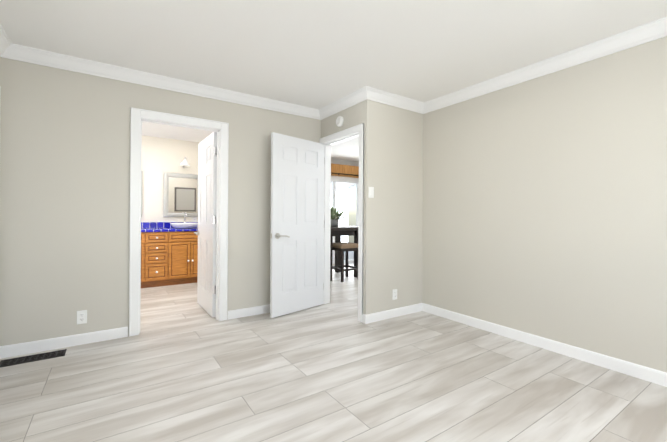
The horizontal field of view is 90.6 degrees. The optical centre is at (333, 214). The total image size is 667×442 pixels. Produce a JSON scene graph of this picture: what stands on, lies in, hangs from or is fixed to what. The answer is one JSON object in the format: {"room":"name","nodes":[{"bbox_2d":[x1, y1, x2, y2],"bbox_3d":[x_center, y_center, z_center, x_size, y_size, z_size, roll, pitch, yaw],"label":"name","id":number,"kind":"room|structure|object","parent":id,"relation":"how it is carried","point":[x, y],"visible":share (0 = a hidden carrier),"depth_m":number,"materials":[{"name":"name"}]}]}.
{"room":"empty bedroom","nodes":[
{"label":"empty bedroom","id":0,"kind":"room"},
{"bbox_2d":[0,57,320,345],"bbox_3d":[-1.472,-0.093,3.403,3.070,2.440,0.120,0,0,-34],"label":"wall","id":1,"kind":"structure","parent":0,"point":[64,195],"depth_m":2.87,"materials":[{"name":"beige paint"}]},
{"bbox_2d":[0,24,15,58],"bbox_3d":[-1.285,-1.270,0.689,0.090,0.094,4.585,0,0,-34],"label":"crown molding","id":2,"kind":"structure","parent":1,"relation":"attached to","point":[7,49],"depth_m":2.53,"materials":[{"name":"white paint"}]},
{"bbox_2d":[0,326,127,358],"bbox_3d":[-2.246,1.075,2.783,0.868,0.092,0.047,0,0,-34],"label":"baseboard","id":3,"kind":"structure","parent":1,"relation":"attached to","point":[6,351],"depth_m":2.77,"materials":[{"name":"white paint"}]},
{"bbox_2d":[77,310,86,323],"bbox_3d":[-2.176,0.887,2.852,0.070,0.115,0.009,0,0,-34],"label":"outlet","id":4,"kind":"object","parent":1,"relation":"attached to","point":[82,317],"visible":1,"depth_m":2.85,"materials":[{"name":"white plastic"}]},
{"bbox_2d":[8,44,319,119],"bbox_3d":[-1.319,-1.265,3.377,2.860,0.094,0.090,0,0,-34],"label":"crown molding","id":5,"kind":"structure","parent":1,"relation":"attached to","point":[23,53],"depth_m":3.10,"materials":[{"name":"white paint"}]},
{"bbox_2d":[129,107,228,336],"bbox_3d":[-1.548,0.070,3.352,0.896,2.113,0.168,0,0,-34],"label":"door frame","id":6,"kind":"structure","parent":1,"relation":"attached to","point":[140,116],"depth_m":3.22,"materials":[{"name":"white paint"}]},
{"bbox_2d":[194,132,216,316],"bbox_3d":[-1.497,0.109,3.889,0.156,2.014,0.737,0,0,-34],"label":"bathroom door","id":7,"kind":"structure","parent":1,"relation":"in","point":[207,203],"depth_m":3.79,"materials":[{"name":"white paint"}]},
{"bbox_2d":[228,304,269,319],"bbox_3d":[-0.661,1.087,3.872,1.150,0.092,0.013,0,0,-34],"label":"baseboard","id":8,"kind":"structure","parent":1,"relation":"attached to","point":[246,312],"depth_m":3.67,"materials":[{"name":"white paint"}]},
{"bbox_2d":[141,135,358,221],"bbox_3d":[-1.388,-0.086,6.783,6.990,2.440,0.120,0,0,-34],"label":"wall","id":9,"kind":"structure","parent":0,"point":[161,157],"depth_m":5.65,"materials":[{"name":"beige paint"}]},
{"bbox_2d":[141,171,141,216],"bbox_3d":[-3.437,-0.347,5.307,0.620,0.760,0.034,0,0,-34],"label":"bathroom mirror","id":10,"kind":"object","parent":9,"relation":"attached to","point":[141,193],"visible":0.08,"depth_m":5.46,"materials":[{"name":"silver metal"}]},
{"bbox_2d":[141,220,197,227],"bbox_3d":[-3.251,0.177,5.444,2.164,0.100,0.015,0,0,-34],"label":"backsplash","id":11,"kind":"structure","parent":9,"relation":"attached to","point":[166,225],"depth_m":5.60,"materials":[{"name":"blue tile"}]},
{"bbox_2d":[163,173,197,216],"bbox_3d":[-2.657,-0.341,5.833,0.620,0.760,0.034,0,0,-34],"label":"bathroom mirror","id":12,"kind":"object","parent":9,"relation":"attached to","point":[180,195],"visible":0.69,"depth_m":5.81,"materials":[{"name":"silver metal"}]},
{"bbox_2d":[180,157,189,167],"bbox_3d":[-2.597,-0.916,5.767,0.168,0.183,0.209,0,0,-34],"label":"sconce","id":13,"kind":"object","parent":9,"relation":"attached to","point":[184,163],"visible":1,"depth_m":5.74,"materials":[{"name":"silver metal"}]},
{"bbox_2d":[331,176,358,263],"bbox_3d":[0.012,0.124,7.700,1.640,2.040,0.106,0,0,-34],"label":"door frame","id":14,"kind":"structure","parent":9,"relation":"attached to","point":[334,179],"depth_m":7.77,"materials":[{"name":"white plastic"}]},
{"bbox_2d":[0,262,666,441],"bbox_3d":[0.387,1.189,3.484,7.720,0.100,7.580,0,0,-34],"label":"floor","id":15,"kind":"structure","parent":0,"point":[183,366],"depth_m":2.18,"materials":[{"name":"laminate"}]},
{"bbox_2d":[0,349,66,366],"bbox_3d":[-2.336,1.117,2.569,0.390,0.006,0.140,0,0,-34],"label":"floor vent","id":16,"kind":"object","parent":15,"relation":"in","point":[29,358],"visible":1,"depth_m":2.56,"materials":[{"name":"black metal"}]},
{"bbox_2d":[141,232,197,287],"bbox_3d":[-3.097,0.693,5.192,2.144,0.855,0.606,0,0,-34],"label":"bathroom vanity","id":17,"kind":"object","parent":15,"relation":"on","point":[169,253],"depth_m":5.21,"materials":[{"name":"brown wood"}]},
{"bbox_2d":[141,228,197,231],"bbox_3d":[-3.091,0.247,5.206,2.164,0.038,0.589,0,0,-34],"label":"countertop","id":18,"kind":"structure","parent":17,"relation":"on","point":[142,229],"depth_m":5.27,"materials":[{"name":"blue tile"}]},
{"bbox_2d":[169,224,197,227],"bbox_3d":[-2.484,0.186,5.604,0.536,0.090,0.397,0,0,-34],"label":"sink","id":19,"kind":"object","parent":18,"relation":"in","point":[170,225],"depth_m":5.44,"materials":[{"name":"white ceramic"}]},
{"bbox_2d":[330,225,357,280],"bbox_3d":[0.004,0.679,6.132,1.120,0.925,1.120,0,0,-34],"label":"dining table","id":20,"kind":"object","parent":15,"relation":"on","point":[339,231],"visible":0.5,"depth_m":5.98,"materials":[{"name":"brown wood"}]},
{"bbox_2d":[331,207,344,226],"bbox_3d":[-0.059,0.030,5.924,0.572,0.369,0.523,0,0,-34],"label":"potted plant","id":21,"kind":"object","parent":20,"relation":"on","point":[336,215],"visible":0.46,"depth_m":5.83,"materials":[{"name":"green plant"}]},
{"bbox_2d":[332,242,357,281],"bbox_3d":[0.199,0.825,5.841,0.420,0.635,0.420,0,0,-34],"label":"stool","id":22,"kind":"object","parent":15,"relation":"on","point":[342,247],"visible":0.58,"depth_m":5.70,"materials":[{"name":"brown wood"}]},
{"bbox_2d":[0,0,666,161],"bbox_3d":[0.403,-1.351,3.489,7.720,0.100,7.580,0,0,-34],"label":"ceiling","id":23,"kind":"structure","parent":0,"point":[317,54],"depth_m":2.44,"materials":[{"name":"paint"}]},
{"bbox_2d":[331,163,358,177],"bbox_3d":[-0.032,-1.026,7.528,3.678,0.260,0.123,0,0,-34],"label":"header beam","id":24,"kind":"structure","parent":0,"point":[343,169],"depth_m":7.66,"materials":[{"name":"brown wood"}]},
{"bbox_2d":[321,100,375,314],"bbox_3d":[0.106,-0.082,3.916,0.120,2.440,1.035,0,0,-34],"label":"wall","id":25,"kind":"structure","parent":0,"point":[364,112],"depth_m":3.49,"materials":[{"name":"beige paint"}]},
{"bbox_2d":[336,116,343,126],"bbox_3d":[0.068,-1.087,3.842,0.036,0.124,0.124,0,0,-34],"label":"smoke detector","id":26,"kind":"object","parent":25,"relation":"attached to","point":[339,121],"visible":1,"depth_m":3.81,"materials":[{"name":"white plastic"}]},
{"bbox_2d":[319,123,363,322],"bbox_3d":[0.126,0.086,3.883,0.168,2.105,0.868,0,0,-34],"label":"door frame","id":27,"kind":"structure","parent":25,"relation":"attached to","point":[328,141],"depth_m":3.89,"materials":[{"name":"white paint"}]},
{"bbox_2d":[270,132,323,317],"bbox_3d":[-0.401,0.116,3.877,0.156,2.014,0.807,0,0,43],"label":"bedroom door","id":28,"kind":"structure","parent":27,"relation":"in","point":[297,231],"depth_m":3.82,"materials":[{"name":"white paint"}]},
{"bbox_2d":[320,86,375,119],"bbox_3d":[0.117,-1.255,3.724,0.090,0.094,0.890,0,0,-34],"label":"crown molding","id":29,"kind":"structure","parent":25,"relation":"attached to","point":[365,93],"depth_m":3.64,"materials":[{"name":"white paint"}]},
{"bbox_2d":[375,102,422,312],"bbox_3d":[1.986,-0.069,4.633,3.800,2.440,0.120,0,0,-34],"label":"wall","id":30,"kind":"structure","parent":0,"point":[399,203],"depth_m":3.71,"materials":[{"name":"beige paint"}]},
{"bbox_2d":[368,187,373,197],"bbox_3d":[0.400,-0.236,3.482,0.070,0.115,0.012,0,0,-34],"label":"light switch","id":31,"kind":"object","parent":30,"relation":"attached to","point":[371,193],"visible":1,"depth_m":3.48,"materials":[{"name":"white plastic"}]},
{"bbox_2d":[362,303,421,323],"bbox_3d":[0.674,1.095,3.682,0.843,0.092,0.033,0,0,-34],"label":"baseboard","id":32,"kind":"structure","parent":30,"relation":"attached to","point":[378,316],"depth_m":3.64,"materials":[{"name":"white paint"}]},
{"bbox_2d":[392,289,396,299],"bbox_3d":[0.686,0.891,3.679,0.070,0.115,0.009,0,0,-34],"label":"outlet","id":33,"kind":"object","parent":30,"relation":"attached to","point":[394,295],"visible":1,"depth_m":3.67,"materials":[{"name":"white plastic"}]},
{"bbox_2d":[372,89,423,112],"bbox_3d":[0.705,-1.252,3.639,0.750,0.094,0.090,0,0,-34],"label":"crown molding","id":34,"kind":"structure","parent":30,"relation":"attached to","point":[384,97],"depth_m":3.64,"materials":[{"name":"white paint"}]},
{"bbox_2d":[422,36,666,372],"bbox_3d":[2.176,-0.072,2.402,0.120,2.440,3.790,0,0,-34],"label":"wall","id":35,"kind":"structure","parent":0,"point":[544,206],"depth_m":2.73,"materials":[{"name":"beige paint"}]},
{"bbox_2d":[421,17,666,113],"bbox_3d":[2.038,-1.246,2.433,0.090,0.094,3.580,0,0,-34],"label":"crown molding","id":36,"kind":"structure","parent":35,"relation":"attached to","point":[644,33],"depth_m":2.69,"materials":[{"name":"white paint"}]},
{"bbox_2d":[422,303,666,386],"bbox_3d":[2.072,1.101,2.425,0.013,0.092,3.640,0,0,-34],"label":"baseboard","id":37,"kind":"structure","parent":35,"relation":"attached to","point":[655,376],"depth_m":2.71,"materials":[{"name":"white paint"}]},
{"label":"outside","id":38,"kind":"structure","parent":0,"visible":0},
{"bbox_2d":[331,188,348,241],"bbox_3d":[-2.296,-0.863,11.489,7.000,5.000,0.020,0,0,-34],"label":"window","id":39,"kind":"structure","parent":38,"point":[341,199],"depth_m":13.30,"materials":[{"name":"glass"}]},
{"bbox_2d":[344,251,353,259],"bbox_3d":[-1.094,0.201,9.696,5.000,2.120,4.300,0,0,-34],"label":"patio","id":40,"kind":"structure","parent":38,"point":[350,255],"depth_m":9.46,"materials":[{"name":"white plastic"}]},
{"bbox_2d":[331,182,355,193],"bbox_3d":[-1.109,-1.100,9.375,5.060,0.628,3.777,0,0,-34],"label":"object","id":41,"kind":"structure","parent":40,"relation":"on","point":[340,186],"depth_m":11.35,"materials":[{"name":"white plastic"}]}
]}

